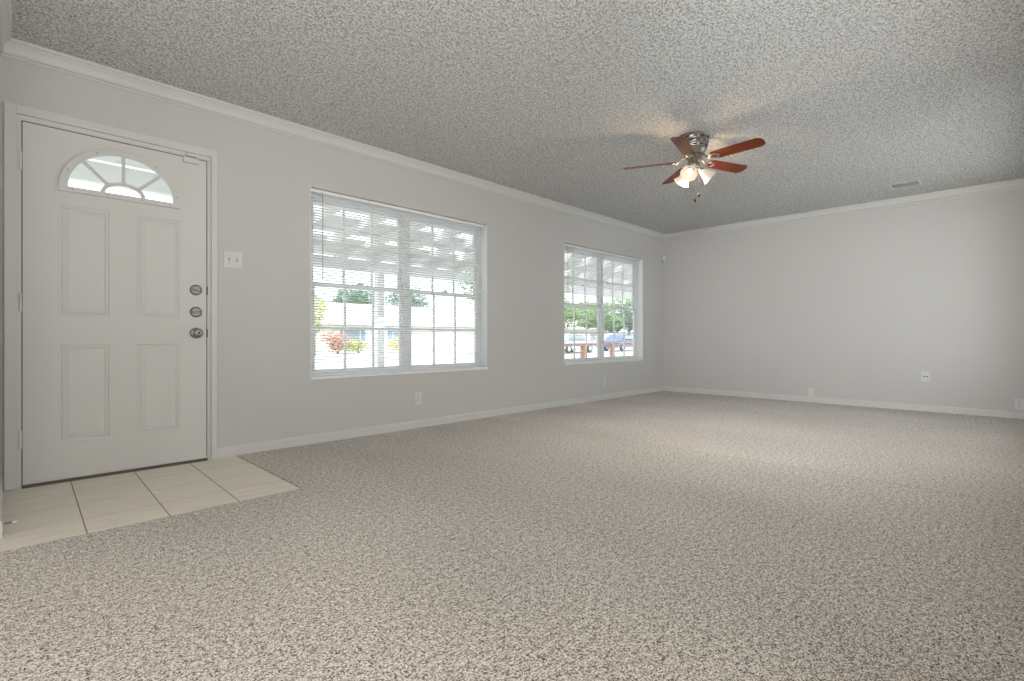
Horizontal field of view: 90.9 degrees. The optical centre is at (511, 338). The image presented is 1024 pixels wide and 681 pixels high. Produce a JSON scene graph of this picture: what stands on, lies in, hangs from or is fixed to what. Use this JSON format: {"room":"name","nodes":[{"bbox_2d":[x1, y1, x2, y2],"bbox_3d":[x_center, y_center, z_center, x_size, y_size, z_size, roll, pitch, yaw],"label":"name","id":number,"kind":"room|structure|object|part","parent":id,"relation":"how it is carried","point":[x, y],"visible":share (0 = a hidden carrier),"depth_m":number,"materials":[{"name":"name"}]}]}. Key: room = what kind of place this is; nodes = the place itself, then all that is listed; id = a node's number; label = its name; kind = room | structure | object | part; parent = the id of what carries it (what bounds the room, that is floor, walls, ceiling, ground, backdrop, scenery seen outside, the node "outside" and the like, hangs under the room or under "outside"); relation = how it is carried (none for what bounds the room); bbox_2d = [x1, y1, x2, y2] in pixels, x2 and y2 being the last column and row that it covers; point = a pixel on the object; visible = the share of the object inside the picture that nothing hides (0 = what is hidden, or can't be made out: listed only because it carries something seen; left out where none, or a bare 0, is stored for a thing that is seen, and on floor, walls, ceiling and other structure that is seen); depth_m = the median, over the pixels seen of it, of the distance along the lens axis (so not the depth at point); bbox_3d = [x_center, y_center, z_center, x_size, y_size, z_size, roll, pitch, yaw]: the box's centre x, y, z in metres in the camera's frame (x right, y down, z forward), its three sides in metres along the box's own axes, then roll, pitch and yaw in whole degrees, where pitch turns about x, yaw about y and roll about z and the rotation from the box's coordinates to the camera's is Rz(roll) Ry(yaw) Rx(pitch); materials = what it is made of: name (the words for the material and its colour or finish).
{"room":"empty living room","nodes":[
{"label":"empty living room","id":0,"kind":"room"},
{"bbox_2d":[0,456,299,551],"bbox_3d":[-1.997,0.841,2.788,1.164,0.009,1.177,0,0,45],"label":"floor tile","id":1,"kind":"structure","parent":0,"point":[47,497],"depth_m":2.66,"materials":[{"name":"beige tile"}]},
{"bbox_2d":[0,56,663,490],"bbox_3d":[-0.243,-0.395,5.439,0.150,2.697,7.710,0,0,45],"label":"wall","id":2,"kind":"structure","parent":0,"point":[266,391],"depth_m":3.97,"materials":[{"name":"white paint"}]},
{"bbox_2d":[4,101,217,490],"bbox_3d":[-2.445,-0.225,3.158,0.209,2.142,1.043,0,0,45],"label":"door","id":3,"kind":"structure","parent":2,"relation":"in","point":[111,299],"depth_m":3.06,"materials":[{"name":"white paint"}]},
{"bbox_2d":[82,157,160,198],"bbox_3d":[-2.421,-1.010,3.138,0.016,0.243,0.398,0,0,45],"label":"window grille","id":4,"kind":"object","parent":3,"relation":"attached to","point":[155,165],"depth_m":3.14,"materials":[{"name":"white plastic"}]},
{"bbox_2d":[183,153,197,164],"bbox_3d":[-2.158,-1.207,3.384,0.032,0.060,0.086,0,0,45],"label":"sensor","id":5,"kind":"object","parent":3,"relation":"attached to","point":[185,159],"visible":1,"depth_m":3.38,"materials":[{"name":"white plastic"}]},
{"bbox_3d":[-2.121,-0.036,3.395,0.071,0.074,0.074,0,0,45],"label":"knob","id":6,"kind":"part","parent":3,"relation":"part of","materials":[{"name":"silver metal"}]},
{"bbox_2d":[224,251,241,268],"bbox_3d":[-1.976,-0.557,3.570,0.018,0.118,0.120,0,0,45],"label":"light switch","id":7,"kind":"object","parent":2,"relation":"attached to","point":[232,259],"visible":1,"depth_m":3.57,"materials":[{"name":"white plastic"}]},
{"bbox_2d":[0,38,664,240],"bbox_3d":[-0.175,-1.594,5.370,0.044,0.098,7.414,0,0,45],"label":"trim","id":8,"kind":"structure","parent":2,"relation":"attached to","point":[15,49],"depth_m":3.68,"materials":[{"name":"white wood"}]},
{"bbox_2d":[310,187,487,379],"bbox_3d":[-0.975,-0.435,4.690,0.160,1.523,1.885,0,0,45],"label":"window","id":9,"kind":"structure","parent":2,"relation":"in","point":[480,325],"depth_m":4.69,"materials":[{"name":"white plastic"}]},
{"bbox_3d":[-1.348,-0.790,4.404,0.020,0.730,0.870,0,0,45],"label":"sash","id":10,"kind":"part","parent":9,"relation":"part of","materials":[{"name":"white plastic"}]},
{"bbox_3d":[-1.331,-0.085,4.388,0.020,0.752,0.870,0,0,45],"label":"sash","id":11,"kind":"part","parent":9,"relation":"part of","materials":[{"name":"white plastic"}]},
{"bbox_2d":[311,188,483,373],"bbox_3d":[-0.956,-0.457,4.668,0.041,1.477,1.864,0,0,45],"label":"window blind","id":12,"kind":"object","parent":9,"relation":"attached to","point":[313,191],"visible":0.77,"depth_m":4.53,"materials":[{"name":"white plastic"}]},
{"bbox_3d":[-1.151,-0.451,4.481,0.028,1.451,0.001,0,0,45],"label":"ladder cord","id":13,"kind":"part","parent":12,"relation":"part of","materials":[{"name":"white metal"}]},
{"bbox_3d":[-0.961,0.276,4.673,0.024,0.010,1.860,0,0,45],"label":"rail","id":14,"kind":"part","parent":12,"relation":"part of","materials":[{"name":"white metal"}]},
{"bbox_3d":[-0.955,0.316,4.670,0.104,0.020,1.885,0,0,45],"label":"sill","id":15,"kind":"part","parent":9,"relation":"part of","materials":[{"name":"white plastic"}]},
{"bbox_3d":[-0.693,-0.790,5.066,0.020,0.730,0.870,0,0,45],"label":"sash","id":16,"kind":"part","parent":9,"relation":"part of","materials":[{"name":"white plastic"}]},
{"bbox_3d":[-0.676,-0.085,5.049,0.020,0.752,0.870,0,0,45],"label":"sash","id":17,"kind":"part","parent":9,"relation":"part of","materials":[{"name":"white plastic"}]},
{"bbox_2d":[415,392,420,404],"bbox_3d":[-0.875,0.561,4.689,0.009,0.118,0.074,0,0,45],"label":"wall outlet","id":18,"kind":"object","parent":2,"relation":"attached to","point":[417,394],"visible":1,"depth_m":4.68,"materials":[{"name":"white plastic"}]},
{"bbox_2d":[218,386,663,458],"bbox_3d":[0.186,0.802,5.758,0.012,0.083,6.354,0,0,45],"label":"baseboard","id":19,"kind":"structure","parent":2,"relation":"attached to","point":[234,450],"depth_m":4.53,"materials":[{"name":"white wood"}]},
{"bbox_2d":[564,247,642,364],"bbox_3d":[1.256,-0.428,6.943,0.160,1.518,1.872,0,0,45],"label":"window","id":20,"kind":"structure","parent":2,"relation":"in","point":[639,357],"depth_m":7.17,"materials":[{"name":"white plastic"}]},
{"bbox_3d":[0.885,-0.781,6.660,0.020,0.727,0.864,0,0,45],"label":"sash","id":21,"kind":"part","parent":20,"relation":"part of","materials":[{"name":"white plastic"}]},
{"bbox_3d":[0.902,-0.079,6.643,0.020,0.750,0.864,0,0,45],"label":"sash","id":22,"kind":"part","parent":20,"relation":"part of","materials":[{"name":"white plastic"}]},
{"bbox_2d":[564,243,639,360],"bbox_3d":[1.274,-0.450,6.921,0.041,1.472,1.851,0,0,45],"label":"window blind","id":23,"kind":"object","parent":20,"relation":"attached to","point":[592,251],"visible":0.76,"depth_m":6.86,"materials":[{"name":"white plastic"}]},
{"bbox_3d":[1.270,0.281,6.926,0.024,0.010,1.847,0,0,45],"label":"rail","id":24,"kind":"part","parent":23,"relation":"part of","materials":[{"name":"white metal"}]},
{"bbox_3d":[1.276,0.321,6.924,0.104,0.020,1.872,0,0,45],"label":"sill","id":25,"kind":"part","parent":20,"relation":"part of","materials":[{"name":"white plastic"}]},
{"bbox_3d":[1.535,-0.781,7.317,0.020,0.727,0.864,0,0,45],"label":"sash","id":26,"kind":"part","parent":20,"relation":"part of","materials":[{"name":"white plastic"}]},
{"bbox_3d":[1.552,-0.079,7.300,0.020,0.750,0.864,0,0,45],"label":"sash","id":27,"kind":"part","parent":20,"relation":"part of","materials":[{"name":"white plastic"}]},
{"bbox_2d":[0,391,1023,680],"bbox_3d":[1.143,0.839,1.985,6.760,0.012,10.470,0,0,45],"label":"floor","id":28,"kind":"structure","parent":0,"point":[661,535],"depth_m":1.88,"materials":[{"name":"beige carpet"}]},
{"bbox_2d":[11,0,1023,233],"bbox_3d":[1.139,-1.694,2.059,6.870,0.100,10.570,0,0,45],"label":"ceiling","id":29,"kind":"structure","parent":0,"point":[848,100],"depth_m":3.17,"materials":[{"name":"white paint"}]},
{"bbox_2d":[624,131,765,201],"bbox_3d":[1.503,-1.372,4.091,1.052,0.543,1.077,0,0,45],"label":"ceiling fan","id":30,"kind":"object","parent":29,"relation":"hanging from","point":[693,145],"visible":1,"depth_m":4.04,"materials":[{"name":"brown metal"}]},
{"bbox_3d":[1.140,-1.437,4.202,0.411,0.032,0.118,-2,-1,13],"label":"blade","id":31,"kind":"part","parent":30,"relation":"part of","materials":[{"name":"red wood"}]},
{"bbox_3d":[1.456,-1.442,4.476,0.118,0.032,0.411,0,-2,-5],"label":"blade","id":32,"kind":"part","parent":30,"relation":"part of","materials":[{"name":"red wood"}]},
{"bbox_3d":[1.440,-1.326,4.234,0.130,0.131,0.132,0,0,45],"label":"lamp shade","id":33,"kind":"part","parent":30,"relation":"part of","materials":[{"name":"beige glass"}]},
{"bbox_3d":[1.303,-1.452,3.817,0.118,0.032,0.411,0,0,31],"label":"blade","id":34,"kind":"part","parent":30,"relation":"part of","materials":[{"name":"red wood"}]},
{"bbox_3d":[1.422,-1.326,4.022,0.129,0.131,0.131,0,0,45],"label":"lamp shade","id":35,"kind":"part","parent":30,"relation":"part of","materials":[{"name":"beige glass"}]},
{"bbox_3d":[1.428,-1.340,4.035,0.052,0.061,0.063,0,0,45],"label":"bulb","id":36,"kind":"part","parent":30,"relation":"part of","materials":[{"name":"beige glass"}]},
{"bbox_3d":[1.614,-1.326,4.118,0.129,0.131,0.128,0,0,45],"label":"lamp shade","id":37,"kind":"part","parent":30,"relation":"part of","materials":[{"name":"beige glass"}]},
{"bbox_3d":[1.814,-1.452,4.261,0.411,0.032,0.118,0,0,-23],"label":"blade","id":38,"kind":"part","parent":30,"relation":"part of","materials":[{"name":"red wood"}]},
{"bbox_3d":[1.720,-1.452,3.853,0.118,0.032,0.411,0,0,-41],"label":"blade","id":39,"kind":"part","parent":30,"relation":"part of","materials":[{"name":"red wood"}]},
{"bbox_2d":[888,180,921,188],"bbox_3d":[4.202,-1.636,5.381,0.270,0.016,0.190,0,0,45],"label":"ceiling vent","id":40,"kind":"object","parent":29,"relation":"in","point":[916,182],"visible":1,"depth_m":5.38,"materials":[{"name":"white plastic"}]},
{"bbox_2d":[664,188,1023,411],"bbox_3d":[3.966,-0.395,6.592,4.210,2.697,0.150,0,0,45],"label":"wall","id":41,"kind":"structure","parent":0,"point":[854,306],"depth_m":6.19,"materials":[{"name":"white paint"}]},
{"bbox_2d":[808,388,813,395],"bbox_3d":[3.888,0.703,6.552,0.066,0.104,0.018,0,0,45],"label":"blank plate","id":42,"kind":"object","parent":41,"relation":"attached to","point":[810,390],"visible":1,"depth_m":6.54,"materials":[{"name":"white plastic"}]},
{"bbox_2d":[664,178,1023,240],"bbox_3d":[3.844,-1.594,6.576,4.060,0.098,0.044,0,0,45],"label":"trim","id":43,"kind":"structure","parent":41,"relation":"attached to","point":[1014,184],"depth_m":6.14,"materials":[{"name":"white wood"}]},
{"bbox_2d":[664,386,1023,418],"bbox_3d":[3.855,0.802,6.588,4.060,0.083,0.012,0,0,45],"label":"baseboard","id":44,"kind":"structure","parent":41,"relation":"attached to","point":[903,406],"depth_m":6.16,"materials":[{"name":"white wood"}]},
{"bbox_2d":[921,371,929,381],"bbox_3d":[4.712,0.436,5.740,0.074,0.118,0.012,0,0,45],"label":"jack plate","id":45,"kind":"object","parent":41,"relation":"attached to","point":[925,375],"visible":1,"depth_m":5.74,"materials":[{"name":"white plastic"}]},
{"bbox_2d":[1014,398,1023,409],"bbox_3d":[5.250,0.683,5.210,0.074,0.118,0.009,0,0,45],"label":"wall outlet","id":46,"kind":"object","parent":41,"relation":"attached to","point":[1018,403],"visible":1,"depth_m":5.21,"materials":[{"name":"white plastic"}]},
{"bbox_3d":[-2.511,-0.395,2.381,0.930,2.697,0.121,0,0,45],"label":"wall","id":47,"kind":"structure","parent":0,"visible":0},
{"bbox_2d":[0,478,2,538],"bbox_3d":[-2.464,0.802,2.428,0.930,0.083,0.012,0,0,45],"label":"baseboard","id":48,"kind":"structure","parent":47,"relation":"attached to","point":[1,480],"depth_m":2.27,"materials":[{"name":"white wood"}]},
{"bbox_2d":[0,0,11,54],"bbox_3d":[-2.453,-1.594,2.439,0.930,0.098,0.044,0,0,45],"label":"trim","id":49,"kind":"structure","parent":47,"relation":"attached to","point":[5,5],"depth_m":2.54,"materials":[{"name":"white wood"}]},
{"bbox_2d":[4,520,17,523],"bbox_3d":[-2.172,0.798,2.183,0.014,0.014,0.042,0,0,45],"label":"door stop","id":50,"kind":"object","parent":47,"relation":"attached to","point":[13,521],"visible":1,"depth_m":2.18,"materials":[{"name":"white plastic"}]},
{"label":"outside","id":51,"kind":"structure","parent":0,"visible":0},
{"bbox_2d":[315,347,632,368],"bbox_3d":[-35.004,1.283,69.825,139.850,0.400,170.000,0,0,45],"label":"lawn","id":52,"kind":"structure","parent":51,"point":[458,350],"depth_m":31.64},
{"bbox_2d":[315,294,328,355],"bbox_3d":[-11.804,-0.924,29.890,1.686,4.027,1.962,0,0,-25],"label":"tree","id":53,"kind":"object","parent":52,"relation":"on","point":[324,303],"visible":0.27,"depth_m":29.82,"materials":[{"name":"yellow plant"}]},
{"bbox_2d":[321,331,349,352],"bbox_3d":[-12.309,0.217,34.778,1.849,1.763,3.035,0,0,-3],"label":"bush","id":54,"kind":"object","parent":52,"relation":"on","point":[325,340],"visible":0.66,"depth_m":34.42,"materials":[{"name":"red plant"}]},
{"bbox_2d":[332,281,371,304],"bbox_3d":[-19.752,-3.075,63.837,7.626,8.329,7.643,0,0,45],"label":"tree","id":55,"kind":"object","parent":52,"relation":"on","point":[364,300],"visible":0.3,"depth_m":62.69,"materials":[{"name":"green plant"}]},
{"bbox_2d":[339,339,370,352],"bbox_3d":[-11.384,0.566,36.981,2.152,1.076,2.759,0,0,45],"label":"bush","id":56,"kind":"object","parent":52,"relation":"on","point":[347,345],"visible":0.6,"depth_m":36.54,"materials":[{"name":"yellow plant"}]},
{"bbox_2d":[315,302,473,350],"bbox_3d":[-15.055,-1.167,50.782,10.400,4.500,26.200,0,0,45],"label":"house","id":57,"kind":"structure","parent":52,"relation":"on","point":[459,334],"depth_m":50.19,"materials":[{"name":"brick"}]},
{"bbox_3d":[-16.419,0.008,42.986,0.070,2.050,1.000,0,0,45],"label":"door","id":58,"kind":"part","parent":57,"relation":"part of","materials":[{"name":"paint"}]},
{"bbox_3d":[-14.237,-0.317,45.119,0.030,1.120,1.320,0,0,45],"label":"pane","id":59,"kind":"part","parent":57,"relation":"part of","materials":[{"name":"glass"}]},
{"bbox_2d":[388,330,391,341],"bbox_3d":[-11.568,-0.317,47.851,0.080,1.360,0.420,0,0,45],"label":"shutter","id":60,"kind":"object","parent":57,"relation":"hanging from","point":[389,331],"depth_m":47.75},
{"bbox_3d":[-10.861,-0.317,48.530,0.030,1.120,1.320,0,0,45],"label":"pane","id":61,"kind":"part","parent":57,"relation":"part of","materials":[{"name":"glass"}]},
{"bbox_2d":[384,337,413,351],"bbox_3d":[-8.790,0.494,39.383,2.346,1.217,2.842,0,0,45],"label":"bush","id":62,"kind":"object","parent":52,"relation":"on","point":[389,342],"visible":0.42,"depth_m":38.73,"materials":[{"name":"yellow plant"}]},
{"bbox_2d":[384,285,429,307],"bbox_3d":[-13.905,-3.103,68.495,5.334,8.384,7.226,0,0,45],"label":"tree","id":63,"kind":"object","parent":52,"relation":"on","point":[417,295],"visible":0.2,"depth_m":68.19,"materials":[{"name":"green plant"}]},
{"bbox_2d":[564,295,596,329],"bbox_3d":[5.544,-1.915,54.747,6.875,6.013,7.383,0,0,45],"label":"tree","id":64,"kind":"object","parent":52,"relation":"on","point":[565,314],"visible":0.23,"depth_m":53.65,"materials":[{"name":"green plant"}]},
{"bbox_2d":[564,319,606,342],"bbox_3d":[6.714,-1.217,80.592,9.400,4.600,19.200,0,0,45],"label":"house","id":65,"kind":"structure","parent":52,"relation":"on","point":[577,327],"depth_m":80.47,"materials":[{"name":"brick"}]},
{"bbox_2d":[575,298,631,342],"bbox_3d":[10.591,-2.013,61.726,7.473,6.209,7.437,0,0,45],"label":"tree","id":66,"kind":"object","parent":52,"relation":"on","point":[605,323],"visible":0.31,"depth_m":60.11,"materials":[{"name":"green plant"}]},
{"bbox_2d":[604,302,632,331],"bbox_3d":[15.407,-1.868,67.872,6.982,5.921,7.204,0,0,-12],"label":"tree","id":67,"kind":"object","parent":52,"relation":"on","point":[630,320],"visible":0.26,"depth_m":67.04,"materials":[{"name":"green plant"}]},
{"bbox_3d":[0.446,1.028,9.056,3.940,0.110,18.500,0,0,45],"label":"floor","id":68,"kind":"structure","parent":52,"relation":"on","visible":0},
{"bbox_2d":[374,273,382,366],"bbox_3d":[-2.311,-0.082,8.774,0.160,2.110,0.170,0,0,45],"label":"porch post","id":69,"kind":"object","parent":68,"relation":"on","point":[381,301],"visible":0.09,"depth_m":8.72,"materials":[{"name":"paint"}]},
{"bbox_2d":[564,343,632,357],"bbox_3d":[2.762,0.551,13.912,0.090,0.845,5.420,0,0,45],"label":"porch railing","id":70,"kind":"object","parent":68,"relation":"on","point":[610,344],"visible":0.19,"depth_m":12.96,"materials":[{"name":"white wood"}]},
{"bbox_3d":[1.826,0.586,12.967,0.090,0.775,0.100,0,0,45],"label":"railing post","id":71,"kind":"part","parent":70,"relation":"part of","materials":[{"name":"wood"}]},
{"bbox_3d":[2.762,0.163,13.912,0.090,0.070,5.320,0,0,45],"label":"rail","id":72,"kind":"part","parent":70,"relation":"part of","materials":[{"name":"white wood"}]},
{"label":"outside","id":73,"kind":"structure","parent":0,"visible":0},
{"bbox_2d":[69,156,171,196],"bbox_3d":[-4.208,-1.662,3.779,1.450,0.310,4.450,0,0,45],"label":"roof","id":74,"kind":"structure","parent":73,"point":[111,173],"depth_m":4.98,"materials":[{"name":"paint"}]},
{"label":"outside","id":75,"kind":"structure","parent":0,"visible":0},
{"bbox_2d":[313,202,631,298],"bbox_3d":[1.976,-1.431,10.707,4.008,0.588,14.000,0,0,45],"label":"porch roof","id":76,"kind":"structure","parent":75,"point":[313,202],"depth_m":8.38,"materials":[{"name":"paint"}]},
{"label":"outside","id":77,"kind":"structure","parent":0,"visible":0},
{"bbox_2d":[315,349,632,363],"bbox_3d":[0.229,1.078,34.950,7.000,0.010,170.000,0,0,45],"label":"street","id":78,"kind":"structure","parent":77,"point":[463,355],"depth_m":28.09,"materials":[{"name":"grey asphalt"}]},
{"bbox_2d":[456,272,473,304],"bbox_3d":[-1.112,-2.772,32.738,5.822,7.722,4.477,0,0,45],"label":"tree","id":79,"kind":"object","parent":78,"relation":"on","point":[466,272],"visible":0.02,"depth_m":32.56,"materials":[{"name":"green plant"}]},
{"bbox_2d":[564,334,595,352],"bbox_3d":[4.302,0.374,37.215,1.730,1.419,4.342,0,0,42],"label":"car","id":80,"kind":"object","parent":78,"relation":"on","point":[565,337],"visible":0.39,"depth_m":36.44,"materials":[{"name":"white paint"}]},
{"bbox_2d":[604,334,632,350],"bbox_3d":[9.365,0.374,42.757,1.730,1.419,4.342,0,0,42],"label":"car","id":81,"kind":"object","parent":78,"relation":"on","point":[626,335],"visible":0.28,"depth_m":41.72,"materials":[{"name":"blue paint"}]}
]}

